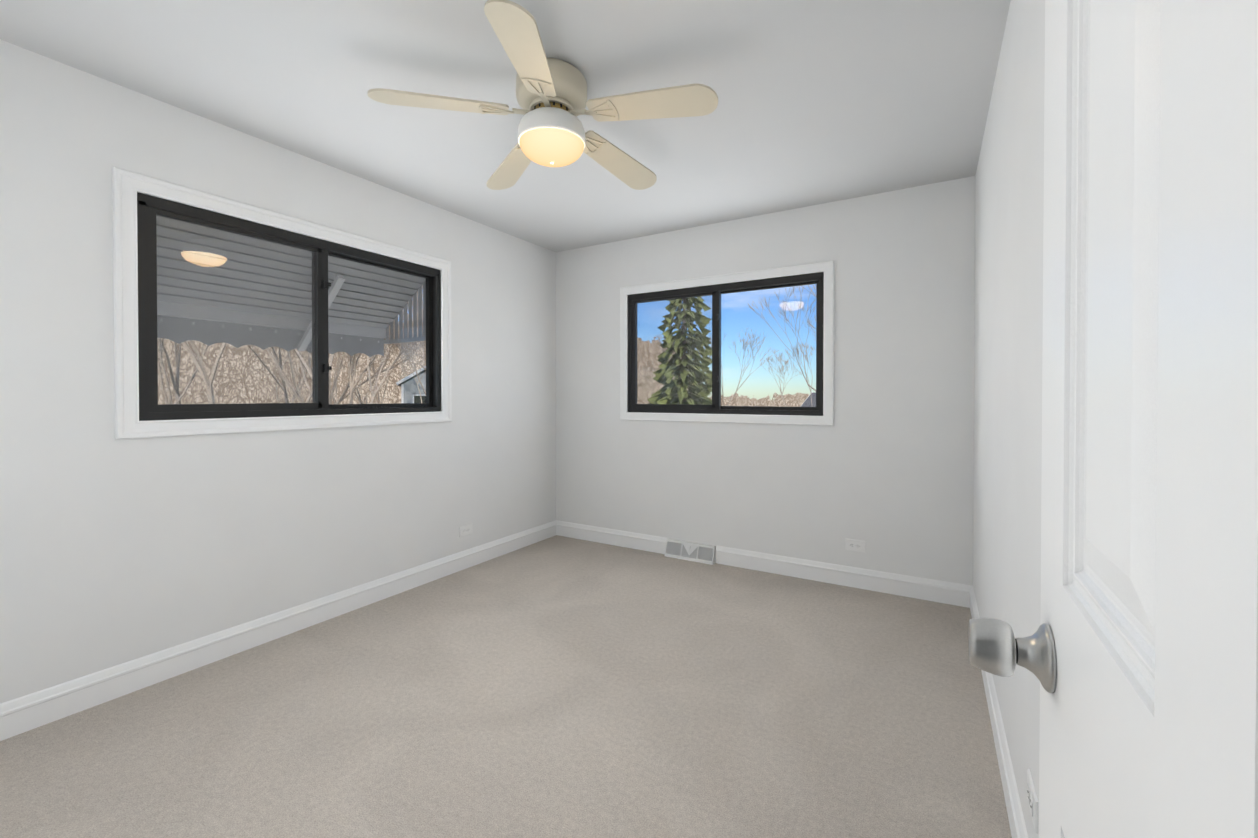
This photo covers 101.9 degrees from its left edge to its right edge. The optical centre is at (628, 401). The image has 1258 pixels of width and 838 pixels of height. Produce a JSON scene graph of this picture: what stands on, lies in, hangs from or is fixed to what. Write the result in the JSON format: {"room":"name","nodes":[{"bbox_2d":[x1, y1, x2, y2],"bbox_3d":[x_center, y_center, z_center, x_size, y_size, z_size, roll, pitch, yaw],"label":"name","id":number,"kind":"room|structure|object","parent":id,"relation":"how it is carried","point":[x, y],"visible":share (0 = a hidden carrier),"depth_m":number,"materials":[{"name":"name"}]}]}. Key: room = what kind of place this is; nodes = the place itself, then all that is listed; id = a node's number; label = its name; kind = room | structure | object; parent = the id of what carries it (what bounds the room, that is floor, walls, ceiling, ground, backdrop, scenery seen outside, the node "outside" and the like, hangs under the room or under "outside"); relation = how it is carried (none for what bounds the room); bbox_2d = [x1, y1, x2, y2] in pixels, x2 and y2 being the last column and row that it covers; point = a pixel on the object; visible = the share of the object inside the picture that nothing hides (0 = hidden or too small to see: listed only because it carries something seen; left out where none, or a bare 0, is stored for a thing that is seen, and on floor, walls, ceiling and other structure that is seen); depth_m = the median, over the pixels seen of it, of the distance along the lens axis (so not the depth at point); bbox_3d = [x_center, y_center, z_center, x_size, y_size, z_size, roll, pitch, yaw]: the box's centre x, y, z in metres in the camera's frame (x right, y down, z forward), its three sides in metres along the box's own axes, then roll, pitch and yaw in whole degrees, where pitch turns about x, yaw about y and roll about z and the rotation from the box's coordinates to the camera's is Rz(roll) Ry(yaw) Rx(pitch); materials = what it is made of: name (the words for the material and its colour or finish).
{"room":"empty bedroom","nodes":[
{"label":"empty bedroom","id":0,"kind":"room"},
{"bbox_2d":[0,39,555,703],"bbox_3d":[-1.622,-0.049,2.886,0.150,2.440,3.934,0,1,31],"label":"wall","id":1,"kind":"structure","parent":0,"point":[114,551],"depth_m":2.23,"materials":[{"name":"white paint"}]},
{"bbox_2d":[0,520,555,740],"bbox_3d":[-1.551,1.109,2.855,0.016,0.125,3.634,0,1,31],"label":"baseboard","id":2,"kind":"structure","parent":1,"relation":"attached to","point":[28,712],"depth_m":2.33,"materials":[{"name":"white wood"}]},
{"bbox_2d":[112,167,451,438],"bbox_3d":[-1.660,-0.393,2.750,0.121,1.075,1.642,0,1,31],"label":"window","id":3,"kind":"structure","parent":1,"relation":"in","point":[149,208],"depth_m":2.40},
{"bbox_2d":[156,215,312,403],"bbox_3d":[-1.886,-0.390,2.471,0.001,0.871,0.729,0,1,31],"label":"screen","id":4,"kind":"object","parent":3,"relation":"attached to","point":[195,336],"depth_m":2.45,"materials":[{"name":"grey metal"}]},
{"bbox_2d":[156,216,425,356],"bbox_3d":[-2.138,-0.773,3.032,0.907,0.875,2.094,0,1,31],"label":"awning","id":5,"kind":"object","parent":1,"relation":"attached to","point":[341,284],"depth_m":3.28,"materials":[{"name":"grey metal"}]},
{"bbox_2d":[459,524,471,536],"bbox_3d":[-1.137,0.902,3.560,0.008,0.072,0.116,0,1,31],"label":"outlet","id":6,"kind":"object","parent":1,"relation":"attached to","point":[465,530],"visible":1,"depth_m":3.55,"materials":[{"name":"white plastic"}]},
{"bbox_2d":[0,0,1010,251],"bbox_3d":[-0.267,-1.321,2.072,3.300,0.120,3.934,0,1,31],"label":"ceiling","id":7,"kind":"structure","parent":0,"point":[826,100],"depth_m":2.03,"materials":[{"name":"white paint"}]},
{"bbox_2d":[367,0,717,189],"bbox_3d":[-0.262,-1.090,1.993,1.226,0.340,1.221,0,1,31],"label":"ceiling fan","id":8,"kind":"object","parent":7,"relation":"hanging from","point":[551,97],"visible":1,"depth_m":1.87,"materials":[{"name":"beige wood"}]},
{"bbox_2d":[0,535,1011,837],"bbox_3d":[-0.267,1.239,2.096,3.300,0.120,3.934,0,1,31],"label":"floor","id":9,"kind":"structure","parent":0,"point":[558,687],"depth_m":1.86,"materials":[{"name":"carpet"}]},
{"bbox_2d":[664,539,715,564],"bbox_3d":[0.446,1.104,3.749,0.384,0.118,0.060,0,1,31],"label":"air vent register","id":10,"kind":"object","parent":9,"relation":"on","point":[693,552],"visible":1,"depth_m":3.74,"materials":[{"name":"white metal"}]},
{"bbox_2d":[556,176,974,585],"bbox_3d":[0.697,-0.057,3.712,3.000,2.440,0.150,0,1,31],"label":"wall","id":11,"kind":"structure","parent":0,"point":[883,467],"depth_m":3.28,"materials":[{"name":"white paint"}]},
{"bbox_2d":[556,520,667,553],"bbox_3d":[-0.161,1.097,4.134,1.045,0.125,0.017,0,1,31],"label":"baseboard","id":12,"kind":"structure","parent":11,"relation":"attached to","point":[651,543],"depth_m":4.11,"materials":[{"name":"white wood"}]},
{"bbox_2d":[620,260,833,425],"bbox_3d":[0.643,-0.373,3.701,1.597,1.053,0.118,0,1,31],"label":"window","id":13,"kind":"structure","parent":11,"relation":"in","point":[716,292],"depth_m":3.64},
{"bbox_2d":[637,296,721,404],"bbox_3d":[0.371,-0.375,3.922,0.714,0.865,0.001,0,1,31],"label":"screen","id":14,"kind":"object","parent":13,"relation":"attached to","point":[661,381],"depth_m":3.93,"materials":[{"name":"grey metal"}]},
{"bbox_2d":[715,545,963,606],"bbox_3d":[1.273,1.105,3.285,1.505,0.125,0.017,0,1,31],"label":"baseboard","id":15,"kind":"structure","parent":11,"relation":"attached to","point":[951,593],"depth_m":3.22,"materials":[{"name":"white wood"}]},
{"bbox_2d":[845,538,864,552],"bbox_3d":[1.419,0.906,3.201,0.116,0.072,0.008,0,1,31],"label":"outlet","id":16,"kind":"object","parent":11,"relation":"attached to","point":[854,545],"visible":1,"depth_m":3.20,"materials":[{"name":"white plastic"}]},
{"bbox_2d":[973,0,1044,837],"bbox_3d":[1.088,-0.034,1.281,0.150,2.440,3.934,0,1,31],"label":"wall","id":17,"kind":"structure","parent":0,"point":[1009,220],"depth_m":1.50,"materials":[{"name":"white paint"}]},
{"bbox_2d":[964,584,1027,837],"bbox_3d":[1.017,1.124,1.334,0.016,0.125,3.634,0,1,31],"label":"baseboard","id":18,"kind":"structure","parent":17,"relation":"attached to","point":[1017,825],"depth_m":1.60,"materials":[{"name":"white wood"}]},
{"bbox_2d":[1027,769,1037,833],"bbox_3d":[0.932,0.922,1.181,0.008,0.072,0.116,0,1,31],"label":"outlet","id":19,"kind":"object","parent":17,"relation":"attached to","point":[1032,799],"visible":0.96,"depth_m":1.16,"materials":[{"name":"white plastic"}]},
{"bbox_2d":[1039,0,1257,837],"bbox_3d":[0.290,0.173,0.239,0.035,2.023,0.810,0,1,31],"label":"door","id":20,"kind":"structure","parent":17,"relation":"in","point":[1149,594],"depth_m":0.32,"materials":[{"name":"white wood"}]},
{"bbox_2d":[968,618,1056,692],"bbox_3d":[0.421,0.275,0.566,0.072,0.069,0.069,0,1,31],"label":"door knob","id":21,"kind":"object","parent":20,"relation":"attached to","point":[996,647],"depth_m":0.55,"materials":[{"name":"silver metal"}]},
{"label":"outside","id":22,"kind":"structure","parent":0,"visible":0},
{"bbox_3d":[-4.403,4.495,37.334,200.000,0.500,220.000,0,1,31],"label":"ground","id":23,"kind":"structure","parent":22,"visible":0},
{"bbox_2d":[396,366,425,402],"bbox_3d":[-17.122,0.509,44.543,5.419,7.335,8.800,0,1,-21],"label":"house","id":24,"kind":"structure","parent":23,"relation":"on","point":[407,384],"depth_m":40.25,"materials":[{"name":"white wood"}]},
{"bbox_2d":[157,321,664,403],"bbox_3d":[-21.498,-3.506,42.735,15.000,15.400,80.000,0,1,31],"label":"thicket","id":25,"kind":"object","parent":23,"relation":"on","point":[389,393],"depth_m":42.74,"materials":[{"name":"brown plant"}]},
{"bbox_2d":[157,284,815,406],"bbox_3d":[-3.872,-4.800,34.647,47.973,18.178,57.802,0,1,31],"label":"trees","id":26,"kind":"object","parent":23,"relation":"on","point":[350,362],"depth_m":31.57,"materials":[{"name":"brown plant"}]},
{"bbox_2d":[403,310,687,389],"bbox_3d":[-24.894,-5.091,51.705,22.000,18.400,104.000,0,1,31],"label":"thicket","id":27,"kind":"object","parent":23,"relation":"on","point":[639,344],"depth_m":87.35,"materials":[{"name":"brown plant"}]},
{"bbox_2d":[648,297,711,404],"bbox_3d":[2.660,-3.758,24.904,4.470,16.253,4.308,0,1,31],"label":"spruce tree","id":28,"kind":"object","parent":23,"relation":"on","point":[671,396],"depth_m":24.53,"materials":[{"name":"green plant"}]},
{"bbox_2d":[709,392,808,406],"bbox_3d":[36.532,0.869,76.979,110.000,6.000,30.000,0,1,31],"label":"thicket","id":29,"kind":"object","parent":23,"relation":"on","point":[801,398],"depth_m":95.89,"materials":[{"name":"brown plant"}]},
{"bbox_2d":[800,392,815,406],"bbox_3d":[33.982,1.155,78.546,11.800,5.399,9.794,0,1,41],"label":"house","id":30,"kind":"structure","parent":23,"relation":"on","point":[806,402],"depth_m":79.47,"materials":[{"name":"grey"}]}
]}

